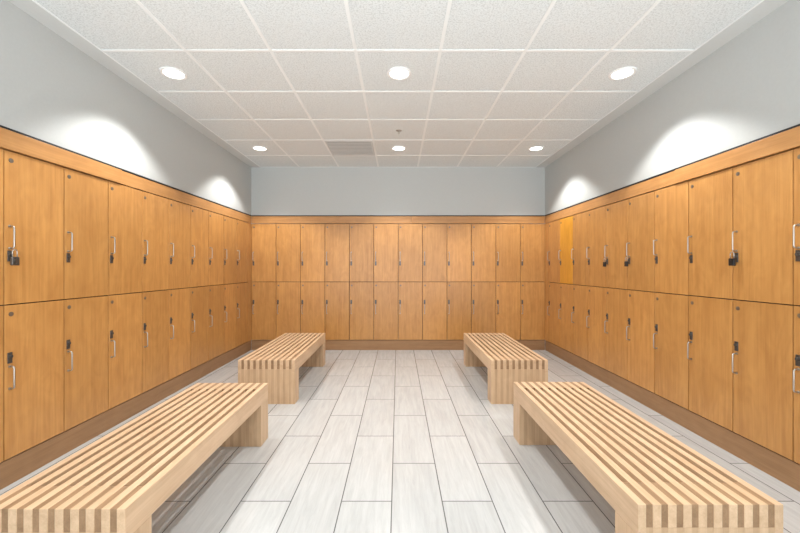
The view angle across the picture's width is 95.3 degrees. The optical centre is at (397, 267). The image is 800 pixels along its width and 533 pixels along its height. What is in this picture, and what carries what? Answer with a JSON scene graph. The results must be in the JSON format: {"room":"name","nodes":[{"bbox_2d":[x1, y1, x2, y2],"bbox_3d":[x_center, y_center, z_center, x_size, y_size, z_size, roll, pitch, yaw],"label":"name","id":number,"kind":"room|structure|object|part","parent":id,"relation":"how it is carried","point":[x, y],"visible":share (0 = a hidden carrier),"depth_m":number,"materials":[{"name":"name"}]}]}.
{"room":"changing room","nodes":[
{"label":"changing room","id":0,"kind":"room"},
{"bbox_2d":[0,0,250,214],"bbox_3d":[-2.545,-0.146,2.520,0.550,2.833,6.240,0,0,0],"label":"wall","id":1,"kind":"structure","parent":0,"point":[52,91],"depth_m":2.74,"materials":[{"name":"grey paint"}]},
{"bbox_2d":[0,340,250,489],"bbox_3d":[-2.287,1.194,3.492,0.026,0.151,4.296,0,0,0],"label":"baseboard","id":2,"kind":"structure","parent":1,"relation":"attached to","point":[26,462],"depth_m":2.77,"materials":[{"name":"brown wood"}]},
{"bbox_2d":[0,306,2,462],"bbox_3d":[-2.479,0.665,1.911,0.482,0.898,0.376,0,0,0],"label":"locker","id":3,"kind":"object","parent":2,"relation":"on","point":[1,307],"visible":1,"depth_m":2.09,"materials":[{"name":"brown wood"}]},
{"bbox_2d":[0,149,2,304],"bbox_3d":[-2.479,-0.235,1.911,0.482,0.898,0.376,0,0,0],"label":"locker","id":4,"kind":"object","parent":3,"relation":"on","point":[1,150],"visible":1,"depth_m":2.09,"materials":[{"name":"brown wood"}]},
{"bbox_2d":[0,300,63,460],"bbox_3d":[-2.479,0.665,2.289,0.482,0.898,0.376,0,0,0],"label":"locker","id":5,"kind":"object","parent":2,"relation":"on","point":[33,332],"visible":1,"depth_m":2.26,"materials":[{"name":"brown wood"}]},
{"bbox_3d":[-2.254,0.640,2.130,0.032,0.146,0.016,0,0,0],"label":"handle","id":6,"kind":"part","parent":5,"relation":"part of","materials":[{"name":"metal"}]},
{"bbox_2d":[3,150,63,304],"bbox_3d":[-2.479,-0.235,2.289,0.482,0.898,0.376,0,0,0],"label":"locker","id":7,"kind":"object","parent":5,"relation":"on","point":[33,189],"visible":0.97,"depth_m":2.27,"materials":[{"name":"brown wood"}]},
{"bbox_3d":[-2.254,-0.180,2.130,0.032,0.146,0.016,0,0,0],"label":"handle","id":8,"kind":"part","parent":7,"relation":"part of","materials":[{"name":"metal"}]},
{"bbox_2d":[10,249,19,264],"bbox_3d":[-2.237,-0.063,2.130,0.021,0.096,0.040,0,0,0],"label":"padlock","id":9,"kind":"object","parent":7,"relation":"hanging from","point":[13,260],"visible":1,"depth_m":2.12,"materials":[{"name":"grey metal"}]},
{"bbox_2d":[61,296,107,430],"bbox_3d":[-2.479,0.665,2.667,0.482,0.898,0.376,0,0,0],"label":"locker","id":10,"kind":"object","parent":2,"relation":"on","point":[85,318],"visible":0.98,"depth_m":2.65,"materials":[{"name":"brown wood"}]},
{"bbox_3d":[-2.254,0.640,2.508,0.032,0.146,0.016,0,0,0],"label":"handle","id":11,"kind":"part","parent":10,"relation":"part of","materials":[{"name":"metal"}]},
{"bbox_2d":[64,168,107,298],"bbox_3d":[-2.479,-0.235,2.667,0.482,0.898,0.376,0,0,0],"label":"locker","id":12,"kind":"object","parent":10,"relation":"on","point":[85,196],"visible":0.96,"depth_m":2.64,"materials":[{"name":"brown wood"}]},
{"bbox_3d":[-2.254,-0.180,2.508,0.032,0.146,0.016,0,0,0],"label":"handle","id":13,"kind":"part","parent":12,"relation":"part of","materials":[{"name":"metal"}]},
{"bbox_2d":[104,292,141,409],"bbox_3d":[-2.479,0.665,3.045,0.482,0.898,0.376,0,0,0],"label":"locker","id":14,"kind":"object","parent":2,"relation":"on","point":[124,310],"visible":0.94,"depth_m":3.02,"materials":[{"name":"brown wood"}]},
{"bbox_3d":[-2.254,0.640,2.886,0.032,0.146,0.016,0,0,0],"label":"handle","id":15,"kind":"part","parent":14,"relation":"part of","materials":[{"name":"metal"}]},
{"bbox_2d":[108,181,141,294],"bbox_3d":[-2.479,-0.235,3.045,0.482,0.898,0.376,0,0,0],"label":"locker","id":16,"kind":"object","parent":14,"relation":"on","point":[124,202],"visible":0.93,"depth_m":3.02,"materials":[{"name":"brown wood"}]},
{"bbox_3d":[-2.254,-0.180,2.886,0.032,0.146,0.016,0,0,0],"label":"handle","id":17,"kind":"part","parent":16,"relation":"part of","materials":[{"name":"metal"}]},
{"bbox_2d":[140,290,168,392],"bbox_3d":[-2.479,0.665,3.423,0.482,0.898,0.376,0,0,0],"label":"locker","id":18,"kind":"object","parent":2,"relation":"on","point":[155,304],"visible":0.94,"depth_m":3.41,"materials":[{"name":"brown wood"}]},
{"bbox_2d":[142,191,168,291],"bbox_3d":[-2.479,-0.235,3.423,0.482,0.898,0.376,0,0,0],"label":"locker","id":19,"kind":"object","parent":18,"relation":"on","point":[155,209],"visible":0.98,"depth_m":3.41,"materials":[{"name":"brown wood"}]},
{"bbox_2d":[168,288,189,379],"bbox_3d":[-2.479,0.665,3.801,0.482,0.898,0.376,0,0,0],"label":"locker","id":20,"kind":"object","parent":2,"relation":"on","point":[179,299],"visible":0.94,"depth_m":3.79,"materials":[{"name":"brown wood"}]},
{"bbox_2d":[167,199,189,289],"bbox_3d":[-2.479,-0.235,3.801,0.482,0.898,0.376,0,0,0],"label":"locker","id":21,"kind":"object","parent":20,"relation":"on","point":[179,213],"visible":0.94,"depth_m":3.79,"materials":[{"name":"brown wood"}]},
{"bbox_2d":[189,286,207,368],"bbox_3d":[-2.479,0.665,4.179,0.482,0.898,0.376,0,0,0],"label":"locker","id":22,"kind":"object","parent":2,"relation":"on","point":[198,296],"visible":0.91,"depth_m":4.15,"materials":[{"name":"brown wood"}]},
{"bbox_2d":[190,206,207,286],"bbox_3d":[-2.479,-0.235,4.179,0.482,0.898,0.376,0,0,0],"label":"locker","id":23,"kind":"object","parent":22,"relation":"on","point":[198,217],"visible":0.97,"depth_m":4.15,"materials":[{"name":"brown wood"}]},
{"bbox_2d":[208,285,223,360],"bbox_3d":[-2.479,0.665,4.557,0.482,0.898,0.376,0,0,0],"label":"locker","id":24,"kind":"object","parent":2,"relation":"on","point":[215,292],"visible":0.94,"depth_m":4.53,"materials":[{"name":"brown wood"}]},
{"bbox_2d":[208,211,223,285],"bbox_3d":[-2.479,-0.235,4.557,0.482,0.898,0.376,0,0,0],"label":"locker","id":25,"kind":"object","parent":24,"relation":"on","point":[215,221],"visible":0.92,"depth_m":4.53,"materials":[{"name":"brown wood"}]},
{"bbox_2d":[221,283,235,352],"bbox_3d":[-2.479,0.665,4.935,0.482,0.898,0.376,0,0,0],"label":"locker","id":26,"kind":"object","parent":2,"relation":"on","point":[229,289],"visible":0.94,"depth_m":4.91,"materials":[{"name":"brown wood"}]},
{"bbox_2d":[224,216,235,283],"bbox_3d":[-2.479,-0.235,4.935,0.482,0.898,0.376,0,0,0],"label":"locker","id":27,"kind":"object","parent":26,"relation":"on","point":[229,223],"visible":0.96,"depth_m":4.91,"materials":[{"name":"brown wood"}]},
{"bbox_2d":[235,282,246,346],"bbox_3d":[-2.479,0.665,5.313,0.482,0.898,0.376,0,0,0],"label":"locker","id":28,"kind":"object","parent":2,"relation":"on","point":[241,288],"visible":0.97,"depth_m":5.29,"materials":[{"name":"brown wood"}]},
{"bbox_2d":[236,220,246,282],"bbox_3d":[-2.479,-0.235,5.313,0.482,0.898,0.376,0,0,0],"label":"locker","id":29,"kind":"object","parent":28,"relation":"on","point":[241,227],"visible":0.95,"depth_m":5.29,"materials":[{"name":"brown wood"}]},
{"bbox_2d":[0,125,251,222],"bbox_3d":[-2.278,-0.745,3.492,0.044,0.111,4.296,0,0,0],"label":"trim","id":30,"kind":"structure","parent":1,"relation":"attached to","point":[11,141],"depth_m":2.74,"materials":[{"name":"brown wood"}]},
{"bbox_2d":[247,223,251,341],"bbox_3d":[-2.278,0.215,5.593,0.024,1.800,0.174,0,0,0],"label":"trim","id":31,"kind":"structure","parent":1,"relation":"attached to","point":[249,225],"depth_m":5.57,"materials":[{"name":"brown wood"}]},
{"bbox_2d":[35,0,760,166],"bbox_3d":[0.003,-1.613,2.795,5.645,0.100,6.790,0,0,0],"label":"ceiling","id":32,"kind":"structure","parent":0,"point":[108,24],"depth_m":2.75,"materials":[{"name":"tile"}]},
{"bbox_2d":[159,67,187,79],"bbox_3d":[-1.800,-1.558,2.925,0.196,0.009,0.196,0,0,0],"label":"recessed light","id":33,"kind":"object","parent":32,"relation":"in","point":[170,72],"visible":1,"depth_m":2.92,"materials":[{"name":"white"}]},
{"bbox_2d":[252,146,267,150],"bbox_3d":[-1.800,-1.558,4.754,0.196,0.009,0.196,0,0,0],"label":"recessed light","id":34,"kind":"object","parent":32,"relation":"in","point":[258,148],"visible":1,"depth_m":4.75,"materials":[{"name":"white metal"}]},
{"bbox_2d":[325,141,374,155],"bbox_3d":[-0.610,-1.560,4.754,0.582,0.006,0.582,0,0,0],"label":"ceiling vent","id":35,"kind":"object","parent":32,"relation":"in","point":[337,148],"visible":1,"depth_m":4.76,"materials":[{"name":"white metal"}]},
{"bbox_2d":[32,0,763,166],"bbox_3d":[0.000,-1.561,2.520,4.290,0.004,6.240,0,0,0],"label":"grid","id":36,"kind":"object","parent":32,"relation":"attached to","point":[138,2],"depth_m":2.94,"materials":[{"name":"white metal"}]},
{"bbox_2d":[391,146,405,150],"bbox_3d":[0.010,-1.558,4.754,0.196,0.009,0.196,0,0,0],"label":"recessed light","id":37,"kind":"object","parent":32,"relation":"in","point":[395,148],"visible":1,"depth_m":4.75,"materials":[{"name":"white"}]},
{"bbox_2d":[387,67,410,79],"bbox_3d":[0.010,-1.558,2.925,0.196,0.009,0.196,0,0,0],"label":"recessed light","id":38,"kind":"object","parent":32,"relation":"in","point":[396,73],"visible":1,"depth_m":2.92,"materials":[{"name":"white"}]},
{"bbox_2d":[528,146,543,150],"bbox_3d":[1.800,-1.558,4.754,0.196,0.009,0.196,0,0,0],"label":"recessed light","id":39,"kind":"object","parent":32,"relation":"in","point":[533,148],"visible":1,"depth_m":4.75,"materials":[{"name":"white"}]},
{"bbox_2d":[608,67,636,79],"bbox_3d":[1.800,-1.558,2.925,0.196,0.009,0.196,0,0,0],"label":"recessed light","id":40,"kind":"object","parent":32,"relation":"in","point":[625,72],"visible":1,"depth_m":2.92,"materials":[{"name":"white"}]},
{"bbox_2d":[251,167,545,223],"bbox_3d":[0.003,-0.146,5.915,5.645,2.833,0.550,0,0,0],"label":"wall","id":41,"kind":"structure","parent":0,"point":[274,190],"depth_m":5.64,"materials":[{"name":"grey paint"}]},
{"bbox_2d":[251,340,544,349],"bbox_3d":[0.003,1.194,5.657,4.545,0.151,0.026,0,0,0],"label":"baseboard","id":42,"kind":"structure","parent":41,"relation":"attached to","point":[255,344],"depth_m":5.64,"materials":[{"name":"brown wood"}]},
{"bbox_2d":[252,282,275,339],"bbox_3d":[-2.076,0.665,5.849,0.376,0.898,0.482,0,0,0],"label":"locker","id":43,"kind":"object","parent":42,"relation":"on","point":[263,293],"visible":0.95,"depth_m":5.64,"materials":[{"name":"brown wood"}]},
{"bbox_2d":[252,224,275,281],"bbox_3d":[-2.076,-0.235,5.849,0.376,0.898,0.482,0,0,0],"label":"locker","id":44,"kind":"object","parent":43,"relation":"on","point":[263,235],"visible":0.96,"depth_m":5.64,"materials":[{"name":"brown wood"}]},
{"bbox_2d":[276,282,300,337],"bbox_3d":[-1.698,0.665,5.849,0.376,0.898,0.482,0,0,0],"label":"locker","id":45,"kind":"object","parent":42,"relation":"on","point":[288,294],"visible":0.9,"depth_m":5.64,"materials":[{"name":"brown wood"}]},
{"bbox_2d":[276,224,300,281],"bbox_3d":[-1.698,-0.235,5.849,0.376,0.898,0.482,0,0,0],"label":"locker","id":46,"kind":"object","parent":45,"relation":"on","point":[288,236],"visible":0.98,"depth_m":5.64,"materials":[{"name":"brown wood"}]},
{"bbox_2d":[301,282,324,332],"bbox_3d":[-1.321,0.665,5.849,0.376,0.898,0.482,0,0,0],"label":"locker","id":47,"kind":"object","parent":42,"relation":"on","point":[312,293],"visible":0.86,"depth_m":5.64,"materials":[{"name":"brown wood"}]},
{"bbox_2d":[301,224,324,281],"bbox_3d":[-1.321,-0.235,5.849,0.376,0.898,0.482,0,0,0],"label":"locker","id":48,"kind":"object","parent":47,"relation":"on","point":[312,235],"visible":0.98,"depth_m":5.64,"materials":[{"name":"brown wood"}]},
{"bbox_2d":[325,282,349,339],"bbox_3d":[-0.943,0.665,5.849,0.376,0.898,0.482,0,0,0],"label":"locker","id":49,"kind":"object","parent":42,"relation":"on","point":[337,294],"visible":0.96,"depth_m":5.64,"materials":[{"name":"brown wood"}]},
{"bbox_2d":[325,224,349,281],"bbox_3d":[-0.943,-0.235,5.849,0.376,0.898,0.482,0,0,0],"label":"locker","id":50,"kind":"object","parent":49,"relation":"on","point":[337,236],"visible":0.98,"depth_m":5.64,"materials":[{"name":"brown wood"}]},
{"bbox_2d":[350,282,373,339],"bbox_3d":[-0.565,0.665,5.849,0.376,0.898,0.482,0,0,0],"label":"locker","id":51,"kind":"object","parent":42,"relation":"on","point":[361,293],"visible":0.98,"depth_m":5.64,"materials":[{"name":"brown wood"}]},
{"bbox_2d":[350,224,373,281],"bbox_3d":[-0.565,-0.235,5.849,0.376,0.898,0.482,0,0,0],"label":"locker","id":52,"kind":"object","parent":51,"relation":"on","point":[361,235],"visible":1,"depth_m":5.64,"materials":[{"name":"brown wood"}]},
{"bbox_2d":[374,282,397,339],"bbox_3d":[-0.186,0.665,5.849,0.376,0.898,0.482,0,0,0],"label":"locker","id":53,"kind":"object","parent":42,"relation":"on","point":[385,293],"visible":0.97,"depth_m":5.64,"materials":[{"name":"brown wood"}]},
{"bbox_2d":[374,224,397,281],"bbox_3d":[-0.186,-0.235,5.849,0.376,0.898,0.482,0,0,0],"label":"locker","id":54,"kind":"object","parent":53,"relation":"on","point":[385,235],"visible":0.99,"depth_m":5.64,"materials":[{"name":"brown wood"}]},
{"bbox_2d":[398,282,421,339],"bbox_3d":[0.192,0.665,5.849,0.376,0.898,0.482,0,0,0],"label":"locker","id":55,"kind":"object","parent":42,"relation":"on","point":[409,293],"visible":0.98,"depth_m":5.64,"materials":[{"name":"brown wood"}]},
{"bbox_2d":[398,224,421,281],"bbox_3d":[0.192,-0.235,5.849,0.376,0.898,0.482,0,0,0],"label":"locker","id":56,"kind":"object","parent":55,"relation":"on","point":[409,235],"visible":1,"depth_m":5.64,"materials":[{"name":"brown wood"}]},
{"bbox_2d":[422,282,446,339],"bbox_3d":[0.570,0.665,5.849,0.376,0.898,0.482,0,0,0],"label":"locker","id":57,"kind":"object","parent":42,"relation":"on","point":[434,294],"visible":0.95,"depth_m":5.64,"materials":[{"name":"brown wood"}]},
{"bbox_2d":[422,224,446,281],"bbox_3d":[0.570,-0.235,5.849,0.376,0.898,0.482,0,0,0],"label":"locker","id":58,"kind":"object","parent":57,"relation":"on","point":[434,236],"visible":0.99,"depth_m":5.64,"materials":[{"name":"brown wood"}]},
{"bbox_2d":[447,282,470,339],"bbox_3d":[0.948,0.665,5.849,0.376,0.898,0.482,0,0,0],"label":"locker","id":59,"kind":"object","parent":42,"relation":"on","point":[458,293],"visible":0.93,"depth_m":5.64,"materials":[{"name":"brown wood"}]},
{"bbox_2d":[447,224,470,281],"bbox_3d":[0.948,-0.235,5.849,0.376,0.898,0.482,0,0,0],"label":"locker","id":60,"kind":"object","parent":59,"relation":"on","point":[458,235],"visible":0.98,"depth_m":5.64,"materials":[{"name":"brown wood"}]},
{"bbox_2d":[471,282,495,332],"bbox_3d":[1.325,0.665,5.849,0.376,0.898,0.482,0,0,0],"label":"locker","id":61,"kind":"object","parent":42,"relation":"on","point":[483,294],"visible":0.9,"depth_m":5.64,"materials":[{"name":"brown wood"}]},
{"bbox_2d":[471,224,495,281],"bbox_3d":[1.325,-0.235,5.849,0.376,0.898,0.482,0,0,0],"label":"locker","id":62,"kind":"object","parent":61,"relation":"on","point":[483,236],"visible":0.98,"depth_m":5.64,"materials":[{"name":"brown wood"}]},
{"bbox_2d":[496,282,519,339],"bbox_3d":[1.704,0.665,5.849,0.376,0.898,0.482,0,0,0],"label":"locker","id":63,"kind":"object","parent":42,"relation":"on","point":[507,293],"visible":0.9,"depth_m":5.64,"materials":[{"name":"brown wood"}]},
{"bbox_2d":[496,224,519,281],"bbox_3d":[1.704,-0.235,5.849,0.376,0.898,0.482,0,0,0],"label":"locker","id":64,"kind":"object","parent":63,"relation":"on","point":[507,235],"visible":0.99,"depth_m":5.64,"materials":[{"name":"brown wood"}]},
{"bbox_2d":[520,282,543,339],"bbox_3d":[2.082,0.665,5.849,0.376,0.898,0.482,0,0,0],"label":"locker","id":65,"kind":"object","parent":42,"relation":"on","point":[531,293],"visible":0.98,"depth_m":5.64,"materials":[{"name":"brown wood"}]},
{"bbox_2d":[520,224,543,281],"bbox_3d":[2.082,-0.235,5.849,0.376,0.898,0.482,0,0,0],"label":"locker","id":66,"kind":"object","parent":65,"relation":"on","point":[531,235],"visible":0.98,"depth_m":5.64,"materials":[{"name":"brown wood"}]},
{"bbox_2d":[252,216,544,223],"bbox_3d":[0.003,-0.745,5.653,4.533,0.111,0.034,0,0,0],"label":"trim","id":67,"kind":"structure","parent":41,"relation":"attached to","point":[255,219],"depth_m":5.64,"materials":[{"name":"brown wood"}]},
{"bbox_2d":[252,215,544,215],"bbox_3d":[0.003,-0.808,5.652,4.531,0.014,0.036,0,0,0],"label":"trim","id":68,"kind":"structure","parent":41,"relation":"attached to","point":[252,215],"depth_m":5.63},
{"bbox_2d":[0,350,799,532],"bbox_3d":[0.003,1.320,2.795,5.645,0.100,6.790,0,0,0],"label":"floor","id":69,"kind":"structure","parent":0,"point":[372,441],"depth_m":2.33,"materials":[{"name":"tile"}]},
{"bbox_2d":[0,383,267,532],"bbox_3d":[-1.238,1.065,2.015,0.530,0.410,1.430,0,0,0],"label":"bench","id":70,"kind":"object","parent":69,"relation":"on","point":[116,483],"visible":1,"depth_m":1.62,"materials":[{"name":"brown wood"}]},
{"bbox_3d":[-1.488,0.917,2.015,0.031,0.115,1.430,0,0,0],"label":"rail","id":71,"kind":"part","parent":70,"relation":"part of","materials":[{"name":"brown wood"}]},
{"bbox_3d":[-0.989,0.917,2.015,0.031,0.115,1.430,0,0,0],"label":"rail","id":72,"kind":"part","parent":70,"relation":"part of","materials":[{"name":"brown wood"}]},
{"bbox_2d":[238,333,324,403],"bbox_3d":[-1.228,1.065,4.115,0.530,0.410,1.430,0,0,0],"label":"bench","id":73,"kind":"object","parent":69,"relation":"on","point":[277,363],"visible":0.98,"depth_m":3.43,"materials":[{"name":"brown wood"}]},
{"bbox_3d":[-1.478,0.917,4.115,0.031,0.115,1.430,0,0,0],"label":"rail","id":74,"kind":"part","parent":73,"relation":"part of","materials":[{"name":"brown wood"}]},
{"bbox_3d":[-1.228,0.902,4.115,0.419,0.085,1.430,0,0,0],"label":"seat","id":75,"kind":"part","parent":73,"relation":"part of","materials":[{"name":"brown wood"}]},
{"bbox_3d":[-0.979,0.917,4.115,0.031,0.115,1.430,0,0,0],"label":"rail","id":76,"kind":"part","parent":73,"relation":"part of","materials":[{"name":"brown wood"}]},
{"bbox_2d":[464,333,547,403],"bbox_3d":[1.135,1.065,4.115,0.530,0.410,1.430,0,0,0],"label":"bench","id":77,"kind":"object","parent":69,"relation":"on","point":[508,361],"visible":0.9,"depth_m":3.46,"materials":[{"name":"brown wood"}]},
{"bbox_3d":[0.885,0.917,4.115,0.031,0.115,1.430,0,0,0],"label":"rail","id":78,"kind":"part","parent":77,"relation":"part of","materials":[{"name":"brown wood"}]},
{"bbox_3d":[1.135,0.902,4.115,0.419,0.085,1.430,0,0,0],"label":"seat","id":79,"kind":"part","parent":77,"relation":"part of","materials":[{"name":"brown wood"}]},
{"bbox_3d":[1.385,0.917,4.115,0.031,0.115,1.430,0,0,0],"label":"rail","id":80,"kind":"part","parent":77,"relation":"part of","materials":[{"name":"brown wood"}]},
{"bbox_2d":[513,382,782,532],"bbox_3d":[1.137,1.065,2.040,0.530,0.410,1.430,0,0,0],"label":"bench","id":81,"kind":"object","parent":69,"relation":"on","point":[653,482],"visible":1,"depth_m":1.59,"materials":[{"name":"brown wood"}]},
{"bbox_3d":[0.887,0.917,2.040,0.031,0.115,1.430,0,0,0],"label":"rail","id":82,"kind":"part","parent":81,"relation":"part of","materials":[{"name":"brown wood"}]},
{"bbox_2d":[545,0,799,214],"bbox_3d":[2.550,-0.146,2.520,0.550,2.833,6.240,0,0,0],"label":"wall","id":83,"kind":"structure","parent":0,"point":[746,90],"depth_m":2.76,"materials":[{"name":"grey paint"}]},
{"bbox_2d":[8,0,788,166],"bbox_3d":[0.003,-1.560,2.520,4.545,0.006,6.240,0,0,0],"label":"trim","id":84,"kind":"structure","parent":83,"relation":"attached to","point":[766,7],"depth_m":2.79,"materials":[{"name":"paint"}]},
{"bbox_2d":[544,223,548,341],"bbox_3d":[2.283,0.215,5.593,0.024,1.800,0.174,0,0,0],"label":"trim","id":85,"kind":"structure","parent":83,"relation":"attached to","point":[546,226],"depth_m":5.58,"materials":[{"name":"brown wood"}]},
{"bbox_2d":[545,340,799,491],"bbox_3d":[2.292,1.194,3.492,0.026,0.151,4.296,0,0,0],"label":"baseboard","id":86,"kind":"structure","parent":83,"relation":"attached to","point":[787,471],"depth_m":2.74,"materials":[{"name":"brown wood"}]},
{"bbox_2d":[547,282,560,346],"bbox_3d":[2.484,0.665,5.313,0.482,0.898,0.376,0,0,0],"label":"locker","id":87,"kind":"object","parent":86,"relation":"on","point":[554,288],"visible":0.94,"depth_m":5.30,"materials":[{"name":"brown wood"}]},
{"bbox_2d":[547,220,559,282],"bbox_3d":[2.484,-0.235,5.313,0.482,0.898,0.376,0,0,0],"label":"locker","id":88,"kind":"object","parent":87,"relation":"on","point":[554,227],"visible":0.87,"depth_m":5.30,"materials":[{"name":"brown wood"}]},
{"bbox_2d":[558,283,574,352],"bbox_3d":[2.484,0.665,4.935,0.482,0.898,0.376,0,0,0],"label":"locker","id":89,"kind":"object","parent":86,"relation":"on","point":[566,290],"visible":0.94,"depth_m":4.92,"materials":[{"name":"brown wood"}]},
{"bbox_2d":[558,216,572,283],"bbox_3d":[2.484,-0.235,4.935,0.482,0.898,0.376,0,0,0],"label":"locker","id":90,"kind":"object","parent":89,"relation":"on","point":[566,224],"visible":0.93,"depth_m":4.92,"materials":[{"name":"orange wood"}]},
{"bbox_2d":[571,285,587,360],"bbox_3d":[2.484,0.665,4.557,0.482,0.898,0.376,0,0,0],"label":"locker","id":91,"kind":"object","parent":86,"relation":"on","point":[580,292],"visible":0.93,"depth_m":4.54,"materials":[{"name":"brown wood"}]},
{"bbox_2d":[571,211,587,285],"bbox_3d":[2.484,-0.235,4.557,0.482,0.898,0.376,0,0,0],"label":"locker","id":92,"kind":"object","parent":91,"relation":"on","point":[580,221],"visible":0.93,"depth_m":4.54,"materials":[{"name":"brown wood"}]},
{"bbox_2d":[586,286,606,368],"bbox_3d":[2.484,0.665,4.179,0.482,0.898,0.376,0,0,0],"label":"locker","id":93,"kind":"object","parent":86,"relation":"on","point":[596,316],"visible":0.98,"depth_m":4.16,"materials":[{"name":"brown wood"}]},
{"bbox_2d":[586,206,607,287],"bbox_3d":[2.484,-0.235,4.179,0.482,0.898,0.376,0,0,0],"label":"locker","id":94,"kind":"object","parent":93,"relation":"on","point":[596,217],"visible":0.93,"depth_m":4.18,"materials":[{"name":"brown wood"}]},
{"bbox_2d":[604,288,628,379],"bbox_3d":[2.484,0.665,3.801,0.482,0.898,0.376,0,0,0],"label":"locker","id":95,"kind":"object","parent":86,"relation":"on","point":[616,321],"visible":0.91,"depth_m":3.78,"materials":[{"name":"brown wood"}]},
{"bbox_2d":[604,199,627,288],"bbox_3d":[2.484,-0.235,3.801,0.482,0.898,0.376,0,0,0],"label":"locker","id":96,"kind":"object","parent":95,"relation":"on","point":[616,213],"visible":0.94,"depth_m":3.79,"materials":[{"name":"brown wood"}]},
{"bbox_2d":[626,290,656,392],"bbox_3d":[2.484,0.665,3.423,0.482,0.898,0.376,0,0,0],"label":"locker","id":97,"kind":"object","parent":86,"relation":"on","point":[641,304],"visible":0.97,"depth_m":3.40,"materials":[{"name":"brown wood"}]},
{"bbox_2d":[626,191,654,291],"bbox_3d":[2.484,-0.235,3.423,0.482,0.898,0.376,0,0,0],"label":"locker","id":98,"kind":"object","parent":97,"relation":"on","point":[641,209],"visible":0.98,"depth_m":3.40,"materials":[{"name":"brown wood"}]},
{"bbox_2d":[653,292,692,409],"bbox_3d":[2.484,0.665,3.045,0.482,0.898,0.376,0,0,0],"label":"locker","id":99,"kind":"object","parent":86,"relation":"on","point":[671,333],"visible":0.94,"depth_m":3.02,"materials":[{"name":"brown wood"}]},
{"bbox_2d":[653,181,688,294],"bbox_3d":[2.484,-0.235,3.045,0.482,0.898,0.376,0,0,0],"label":"locker","id":100,"kind":"object","parent":99,"relation":"on","point":[672,202],"visible":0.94,"depth_m":3.02,"materials":[{"name":"brown wood"}]},
{"bbox_2d":[687,296,735,430],"bbox_3d":[2.484,0.665,2.667,0.482,0.898,0.376,0,0,0],"label":"locker","id":101,"kind":"object","parent":86,"relation":"on","point":[710,344],"visible":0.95,"depth_m":2.65,"materials":[{"name":"brown wood"}]},
{"bbox_3d":[2.259,0.640,2.826,0.032,0.146,0.016,0,0,0],"label":"handle","id":102,"kind":"part","parent":101,"relation":"part of","materials":[{"name":"metal"}]},
{"bbox_2d":[687,168,732,298],"bbox_3d":[2.484,-0.235,2.667,0.482,0.898,0.376,0,0,0],"label":"locker","id":103,"kind":"object","parent":101,"relation":"on","point":[709,240],"visible":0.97,"depth_m":2.65,"materials":[{"name":"brown wood"}]},
{"bbox_3d":[2.259,-0.180,2.826,0.032,0.146,0.016,0,0,0],"label":"handle","id":104,"kind":"part","parent":103,"relation":"part of","materials":[{"name":"metal"}]},
{"bbox_2d":[732,300,796,460],"bbox_3d":[2.484,0.665,2.289,0.482,0.898,0.376,0,0,0],"label":"locker","id":105,"kind":"object","parent":86,"relation":"on","point":[763,332],"visible":0.97,"depth_m":2.26,"materials":[{"name":"brown wood"}]},
{"bbox_3d":[2.259,0.640,2.448,0.032,0.146,0.016,0,0,0],"label":"handle","id":106,"kind":"part","parent":105,"relation":"part of","materials":[{"name":"metal"}]},
{"bbox_2d":[732,150,793,304],"bbox_3d":[2.484,-0.235,2.289,0.482,0.898,0.376,0,0,0],"label":"locker","id":107,"kind":"object","parent":105,"relation":"on","point":[763,189],"visible":0.95,"depth_m":2.26,"materials":[{"name":"brown wood"}]},
{"bbox_2d":[728,252,735,265],"bbox_3d":[2.243,-0.063,2.448,0.021,0.096,0.040,0,0,0],"label":"padlock","id":108,"kind":"object","parent":107,"relation":"hanging from","point":[731,261],"visible":1,"depth_m":2.44,"materials":[{"name":"metal"}]},
{"bbox_3d":[2.259,-0.180,2.448,0.032,0.146,0.016,0,0,0],"label":"handle","id":109,"kind":"part","parent":107,"relation":"part of","materials":[{"name":"metal"}]},
{"bbox_2d":[793,305,799,463],"bbox_3d":[2.484,0.665,1.911,0.482,0.898,0.376,0,0,0],"label":"locker","id":110,"kind":"object","parent":86,"relation":"on","point":[796,371],"visible":1,"depth_m":2.08,"materials":[{"name":"brown wood"}]},
{"bbox_2d":[793,148,799,304],"bbox_3d":[2.484,-0.235,1.911,0.482,0.898,0.376,0,0,0],"label":"locker","id":111,"kind":"object","parent":110,"relation":"on","point":[796,227],"visible":1,"depth_m":2.08,"materials":[{"name":"brown wood"}]},
{"bbox_3d":[2.259,-0.180,2.070,0.032,0.146,0.016,0,0,0],"label":"handle","id":112,"kind":"part","parent":111,"relation":"part of","materials":[{"name":"metal"}]},
{"bbox_3d":[2.259,0.640,2.070,0.032,0.146,0.016,0,0,0],"label":"handle","id":113,"kind":"part","parent":110,"relation":"part of","materials":[{"name":"metal"}]},
{"bbox_2d":[545,124,799,222],"bbox_3d":[2.283,-0.745,3.492,0.044,0.111,4.296,0,0,0],"label":"trim","id":114,"kind":"structure","parent":83,"relation":"attached to","point":[788,140],"depth_m":2.71,"materials":[{"name":"brown wood"}]}
]}

